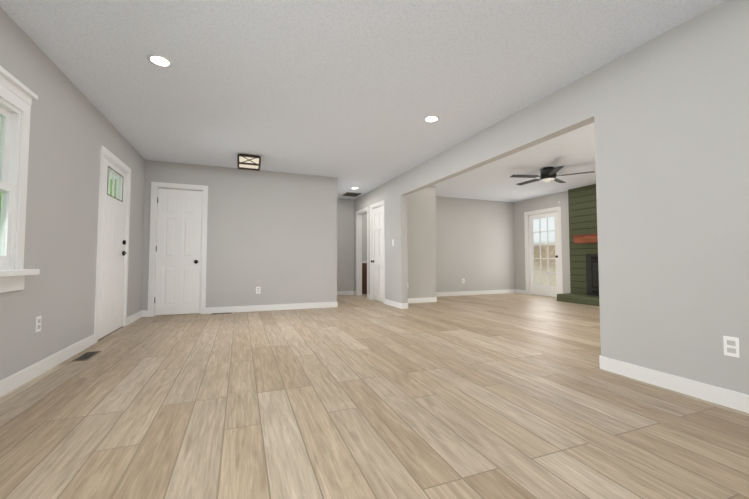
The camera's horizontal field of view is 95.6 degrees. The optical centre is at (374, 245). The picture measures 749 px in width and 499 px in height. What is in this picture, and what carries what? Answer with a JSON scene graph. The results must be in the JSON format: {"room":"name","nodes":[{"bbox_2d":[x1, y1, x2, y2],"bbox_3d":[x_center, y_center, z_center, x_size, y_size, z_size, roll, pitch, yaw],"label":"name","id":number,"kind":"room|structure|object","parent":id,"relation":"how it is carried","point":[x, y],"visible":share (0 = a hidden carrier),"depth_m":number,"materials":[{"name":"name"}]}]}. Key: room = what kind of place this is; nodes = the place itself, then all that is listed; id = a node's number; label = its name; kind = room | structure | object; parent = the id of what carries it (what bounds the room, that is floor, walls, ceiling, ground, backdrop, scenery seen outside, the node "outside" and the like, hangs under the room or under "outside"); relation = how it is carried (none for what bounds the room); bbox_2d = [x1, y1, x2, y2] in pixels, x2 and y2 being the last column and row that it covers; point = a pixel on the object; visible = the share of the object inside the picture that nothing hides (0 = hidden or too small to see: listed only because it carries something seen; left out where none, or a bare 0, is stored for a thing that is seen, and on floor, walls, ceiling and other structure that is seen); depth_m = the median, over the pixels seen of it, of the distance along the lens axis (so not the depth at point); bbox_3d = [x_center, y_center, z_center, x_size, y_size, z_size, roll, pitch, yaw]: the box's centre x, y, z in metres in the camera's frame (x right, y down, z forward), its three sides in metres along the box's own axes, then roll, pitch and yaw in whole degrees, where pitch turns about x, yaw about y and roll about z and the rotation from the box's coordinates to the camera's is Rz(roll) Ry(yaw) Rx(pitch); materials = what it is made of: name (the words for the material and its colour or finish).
{"room":"living room","nodes":[
{"label":"living room","id":0,"kind":"room"},
{"bbox_2d":[0,7,144,380],"bbox_3d":[-2.343,-0.269,2.011,0.070,2.440,7.190,1,-3,-21],"label":"wall","id":1,"kind":"structure","parent":0,"point":[73,129],"depth_m":2.81,"materials":[{"name":"grey paint"}]},
{"bbox_2d":[0,66,37,269],"bbox_3d":[-1.888,-0.519,0.921,0.112,1.245,3.160,1,-3,-21],"label":"window unit","id":2,"kind":"structure","parent":1,"relation":"in","point":[10,126],"depth_m":2.27,"materials":[{"name":"white wood"}]},
{"bbox_2d":[0,269,39,292],"bbox_3d":[-1.837,0.170,0.912,0.098,0.140,3.180,1,-3,-21],"label":"window sill","id":3,"kind":"structure","parent":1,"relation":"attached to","point":[12,280],"depth_m":2.21,"materials":[{"name":"white wood"}]},
{"bbox_2d":[35,316,41,332],"bbox_3d":[-2.530,0.588,2.557,0.007,0.115,0.070,1,-3,-21],"label":"outlet","id":4,"kind":"object","parent":1,"relation":"attached to","point":[38,324],"visible":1,"depth_m":2.55,"materials":[{"name":"white plastic"}]},
{"bbox_2d":[0,334,95,396],"bbox_3d":[-1.976,0.864,1.144,0.014,0.100,5.160,1,-3,-21],"label":"baseboard","id":5,"kind":"structure","parent":1,"relation":"attached to","point":[16,380],"depth_m":2.59,"materials":[{"name":"white wood"}]},
{"bbox_2d":[98,157,126,338],"bbox_3d":[-3.123,0.031,4.057,0.084,1.993,0.840,1,-3,-21],"label":"front door","id":6,"kind":"structure","parent":1,"relation":"in","point":[113,244],"depth_m":4.03,"materials":[{"name":"white wood"}]},
{"bbox_2d":[94,145,130,342],"bbox_3d":[-3.142,-0.011,4.052,0.086,2.100,1.030,1,-3,-21],"label":"door frame","id":7,"kind":"structure","parent":1,"relation":"attached to","point":[107,154],"depth_m":3.83,"materials":[{"name":"white wood"}]},
{"bbox_2d":[126,310,143,325],"bbox_3d":[-3.431,1.025,4.856,0.030,0.100,0.760,1,-3,-21],"label":"baseboard","id":8,"kind":"structure","parent":1,"relation":"attached to","point":[134,317],"depth_m":4.85,"materials":[{"name":"white wood"}]},
{"bbox_2d":[141,160,430,309],"bbox_3d":[-1.286,-0.087,6.223,5.227,2.440,0.120,1,-3,-21],"label":"wall","id":9,"kind":"structure","parent":0,"point":[272,235],"depth_m":5.95,"materials":[{"name":"grey paint"}]},
{"bbox_2d":[147,182,207,316],"bbox_3d":[-3.145,0.051,5.475,0.800,2.100,0.136,1,-3,-21],"label":"door frame","id":10,"kind":"structure","parent":9,"relation":"attached to","point":[155,186],"depth_m":5.37,"materials":[{"name":"white wood"}]},
{"bbox_2d":[154,188,201,314],"bbox_3d":[-3.140,0.088,5.460,0.630,2.000,0.172,1,-3,-21],"label":"door","id":11,"kind":"structure","parent":9,"relation":"in","point":[178,254],"depth_m":5.44,"materials":[{"name":"white wood"}]},
{"bbox_2d":[205,302,337,313],"bbox_3d":[-1.719,1.071,5.930,2.219,0.100,0.014,1,-3,-21],"label":"baseboard","id":12,"kind":"structure","parent":9,"relation":"attached to","point":[209,310],"depth_m":5.88,"materials":[{"name":"white wood"}]},
{"bbox_2d":[408,297,436,302],"bbox_3d":[0.831,1.115,6.933,1.010,0.100,0.014,1,-3,-21],"label":"baseboard","id":13,"kind":"structure","parent":9,"relation":"attached to","point":[429,299],"depth_m":6.99,"materials":[{"name":"white wood"}]},
{"bbox_2d":[337,198,353,290],"bbox_3d":[-1.019,0.015,8.583,1.020,2.440,0.120,1,-3,-21],"label":"wall","id":14,"kind":"structure","parent":0,"point":[345,244],"depth_m":8.62,"materials":[{"name":"grey paint"}]},
{"bbox_2d":[337,291,355,294],"bbox_3d":[-0.984,1.181,8.474,0.997,0.100,0.014,1,-3,-21],"label":"baseboard","id":15,"kind":"structure","parent":14,"relation":"attached to","point":[338,292],"depth_m":8.57,"materials":[{"name":"white wood"}]},
{"bbox_2d":[0,0,723,201],"bbox_3d":[0.912,-1.429,5.173,8.867,0.150,10.950,1,-3,-21],"label":"ceiling","id":16,"kind":"structure","parent":0,"point":[348,94],"depth_m":2.85,"materials":[{"name":"white paint"}]},
{"bbox_2d":[147,54,171,66],"bbox_3d":[-1.688,-1.457,2.670,0.170,0.010,0.170,1,-3,-21],"label":"recessed light","id":17,"kind":"object","parent":16,"relation":"in","point":[159,60],"visible":1,"depth_m":2.66,"materials":[{"name":"white plastic"}]},
{"bbox_2d":[237,154,260,170],"bbox_3d":[-1.907,-1.274,5.158,0.324,0.160,0.324,1,-3,-21],"label":"flush-mount ceiling light","id":18,"kind":"object","parent":16,"relation":"attached to","point":[247,162],"visible":1,"depth_m":5.05,"materials":[{"name":"brown metal"}]},
{"bbox_2d":[342,192,360,196],"bbox_3d":[-0.541,-1.221,8.061,0.350,0.016,0.400,1,-3,-21],"label":"ceiling vent","id":19,"kind":"object","parent":16,"relation":"in","point":[351,194],"visible":1,"depth_m":8.02,"materials":[{"name":"silver metal"}]},
{"bbox_2d":[424,115,438,121],"bbox_3d":[0.631,-1.409,3.766,0.170,0.010,0.170,1,-3,-21],"label":"recessed light","id":20,"kind":"object","parent":16,"relation":"in","point":[432,118],"visible":1,"depth_m":3.75,"materials":[{"name":"white"}]},
{"bbox_2d":[510,166,594,185],"bbox_3d":[2.941,-1.216,5.821,1.288,0.220,1.240,1,-3,-21],"label":"ceiling fan","id":21,"kind":"object","parent":16,"relation":"hanging from","point":[548,174],"visible":1,"depth_m":5.71,"materials":[{"name":"black metal"}]},
{"bbox_2d":[362,213,366,261],"bbox_3d":[0.339,0.026,8.832,1.450,2.440,1.950,1,-3,-21],"label":"wall","id":22,"kind":"structure","parent":0,"point":[364,237],"depth_m":9.52,"materials":[{"name":"grey paint"}]},
{"bbox_2d":[0,293,748,498],"bbox_3d":[0.912,1.134,5.063,8.867,0.100,10.950,1,-3,-21],"label":"floor","id":23,"kind":"structure","parent":0,"point":[503,396],"depth_m":1.90,"materials":[{"name":"brown wood"}]},
{"bbox_2d":[72,351,100,361],"bbox_3d":[-2.599,0.994,3.071,0.110,0.008,0.310,1,-3,-21],"label":"floor vent","id":24,"kind":"object","parent":23,"relation":"in","point":[86,356],"visible":0.98,"depth_m":3.04,"materials":[{"name":"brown metal"}]},
{"bbox_2d":[362,262,366,293],"bbox_3d":[0.054,0.846,9.287,1.240,0.840,0.586,1,-3,-21],"label":"vanity cabinet","id":25,"kind":"object","parent":23,"relation":"on","point":[364,277],"visible":0.02,"depth_m":8.87,"materials":[{"name":"brown wood"}]},
{"bbox_2d":[557,293,599,305],"bbox_3d":[4.479,1.068,6.444,0.418,0.150,1.994,1,-3,-21],"label":"hearth","id":26,"kind":"object","parent":23,"relation":"on","point":[581,299],"visible":0.38,"depth_m":6.85,"materials":[{"name":"green"}]},
{"bbox_2d":[431,186,438,296],"bbox_3d":[1.075,-0.029,7.576,0.120,2.440,0.910,1,-3,-21],"label":"wall","id":27,"kind":"structure","parent":0,"point":[434,217],"depth_m":7.18,"materials":[{"name":"grey paint"}]},
{"bbox_2d":[435,194,514,291],"bbox_3d":[2.283,0.016,8.615,3.130,2.440,0.120,1,-3,-21],"label":"wall","id":28,"kind":"structure","parent":0,"point":[475,244],"depth_m":8.67,"materials":[{"name":"grey paint"}]},
{"bbox_2d":[436,289,515,296],"bbox_3d":[2.369,1.184,8.526,3.020,0.100,0.014,1,-3,-21],"label":"baseboard","id":29,"kind":"structure","parent":28,"relation":"attached to","point":[459,293],"depth_m":8.58,"materials":[{"name":"white wood"}]},
{"bbox_2d":[515,191,570,293],"bbox_3d":[5.269,-0.119,5.500,0.120,2.440,8.110,1,-3,-21],"label":"wall","id":30,"kind":"structure","parent":0,"point":[548,201],"depth_m":8.42,"materials":[{"name":"grey paint"}]},
{"bbox_2d":[516,289,525,293],"bbox_3d":[3.839,1.199,8.892,0.014,0.100,0.330,1,-3,-21],"label":"baseboard","id":31,"kind":"structure","parent":30,"relation":"attached to","point":[517,291],"depth_m":8.88,"materials":[{"name":"white wood"}]},
{"bbox_2d":[524,206,562,294],"bbox_3d":[4.153,0.163,8.302,0.136,2.120,1.080,1,-3,-21],"label":"door frame","id":32,"kind":"structure","parent":30,"relation":"attached to","point":[526,229],"depth_m":8.49,"materials":[{"name":"white wood"}]},
{"bbox_2d":[529,211,559,296],"bbox_3d":[4.135,0.206,8.293,0.075,2.008,0.880,1,-3,-21],"label":"door","id":33,"kind":"structure","parent":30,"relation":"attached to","point":[548,290],"depth_m":8.30,"materials":[{"name":"white wood"}]},
{"bbox_2d":[354,0,748,394],"bbox_3d":[1.191,-0.161,4.529,0.120,2.440,9.290,1,-3,-21],"label":"wall","id":34,"kind":"structure","parent":0,"point":[667,113],"depth_m":2.34,"materials":[{"name":"grey paint"}]},
{"bbox_2d":[356,207,368,298],"bbox_3d":[-0.245,0.166,8.144,0.136,2.100,0.870,1,-3,-21],"label":"door frame","id":35,"kind":"structure","parent":34,"relation":"attached to","point":[360,213],"depth_m":8.45,"materials":[{"name":"white wood"}]},
{"bbox_2d":[371,205,382,301],"bbox_3d":[0.095,0.165,7.240,0.172,2.000,0.670,1,-3,-21],"label":"closet door","id":36,"kind":"structure","parent":34,"relation":"in","point":[377,278],"depth_m":7.25,"materials":[{"name":"white wood"}]},
{"bbox_2d":[370,200,384,303],"bbox_3d":[0.108,0.127,7.247,0.136,2.100,0.840,1,-3,-21],"label":"door frame","id":37,"kind":"structure","parent":34,"relation":"attached to","point":[378,204],"depth_m":7.42,"materials":[{"name":"white wood"}]},
{"bbox_2d":[385,299,403,308],"bbox_3d":[0.348,1.093,6.437,0.014,0.100,0.764,1,-3,-21],"label":"baseboard","id":38,"kind":"structure","parent":34,"relation":"attached to","point":[388,302],"depth_m":6.35,"materials":[{"name":"white wood"}]},
{"bbox_2d":[404,301,411,308],"bbox_3d":[0.492,1.093,6.435,0.014,0.100,0.654,1,-3,-21],"label":"baseboard","id":39,"kind":"structure","parent":34,"relation":"attached to","point":[405,304],"depth_m":6.12,"materials":[{"name":"white wood"}]},
{"bbox_2d":[599,355,748,412],"bbox_3d":[2.292,0.880,1.505,0.014,0.100,2.644,1,-3,-21],"label":"baseboard","id":40,"kind":"structure","parent":34,"relation":"attached to","point":[720,396],"depth_m":2.22,"materials":[{"name":"white wood"}]},
{"bbox_2d":[723,336,739,357],"bbox_3d":[2.104,0.594,2.001,0.007,0.115,0.070,1,-3,-21],"label":"outlet","id":41,"kind":"object","parent":34,"relation":"attached to","point":[732,346],"visible":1,"depth_m":2.00,"materials":[{"name":"white plastic"}]},
{"bbox_2d":[568,184,597,294],"bbox_3d":[4.721,-0.071,6.589,0.100,2.440,2.002,1,-3,-21],"label":"wall","id":42,"kind":"structure","parent":0,"point":[582,204],"depth_m":7.25,"materials":[{"name":"green wood"}]},
{"bbox_2d":[572,234,597,243],"bbox_3d":[4.560,-0.167,6.584,0.204,0.170,1.430,1,-3,-21],"label":"mantel","id":43,"kind":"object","parent":42,"relation":"attached to","point":[587,238],"depth_m":6.93,"materials":[{"name":"brown wood"}]},
{"bbox_2d":[586,254,598,295],"bbox_3d":[4.629,0.573,6.579,0.054,0.848,1.100,1,-3,-21],"label":"fireplace insert","id":44,"kind":"object","parent":42,"relation":"attached to","point":[592,275],"visible":0.35,"depth_m":6.94,"materials":[{"name":"black metal"}]},
{"label":"outside","id":45,"kind":"structure","parent":0,"visible":0},
{"bbox_2d":[533,217,555,286],"bbox_3d":[8.898,-2.206,9.995,0.100,9.000,24.000,1,-3,-21],"label":"trees","id":46,"kind":"object","parent":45,"point":[551,224],"depth_m":14.22,"materials":[{"name":"plant"}]},
{"bbox_3d":[-10.734,1.160,1.036,11.113,0.100,34.000,1,-3,-21],"label":"ground","id":47,"kind":"structure","parent":0,"visible":0},
{"bbox_2d":[0,179,115,212],"bbox_3d":[-9.594,-3.067,1.668,13.563,10.000,34.000,1,-3,-21],"label":"trees","id":48,"kind":"object","parent":47,"relation":"on","point":[110,192],"depth_m":12.38,"materials":[{"name":"green plant"}]}
]}

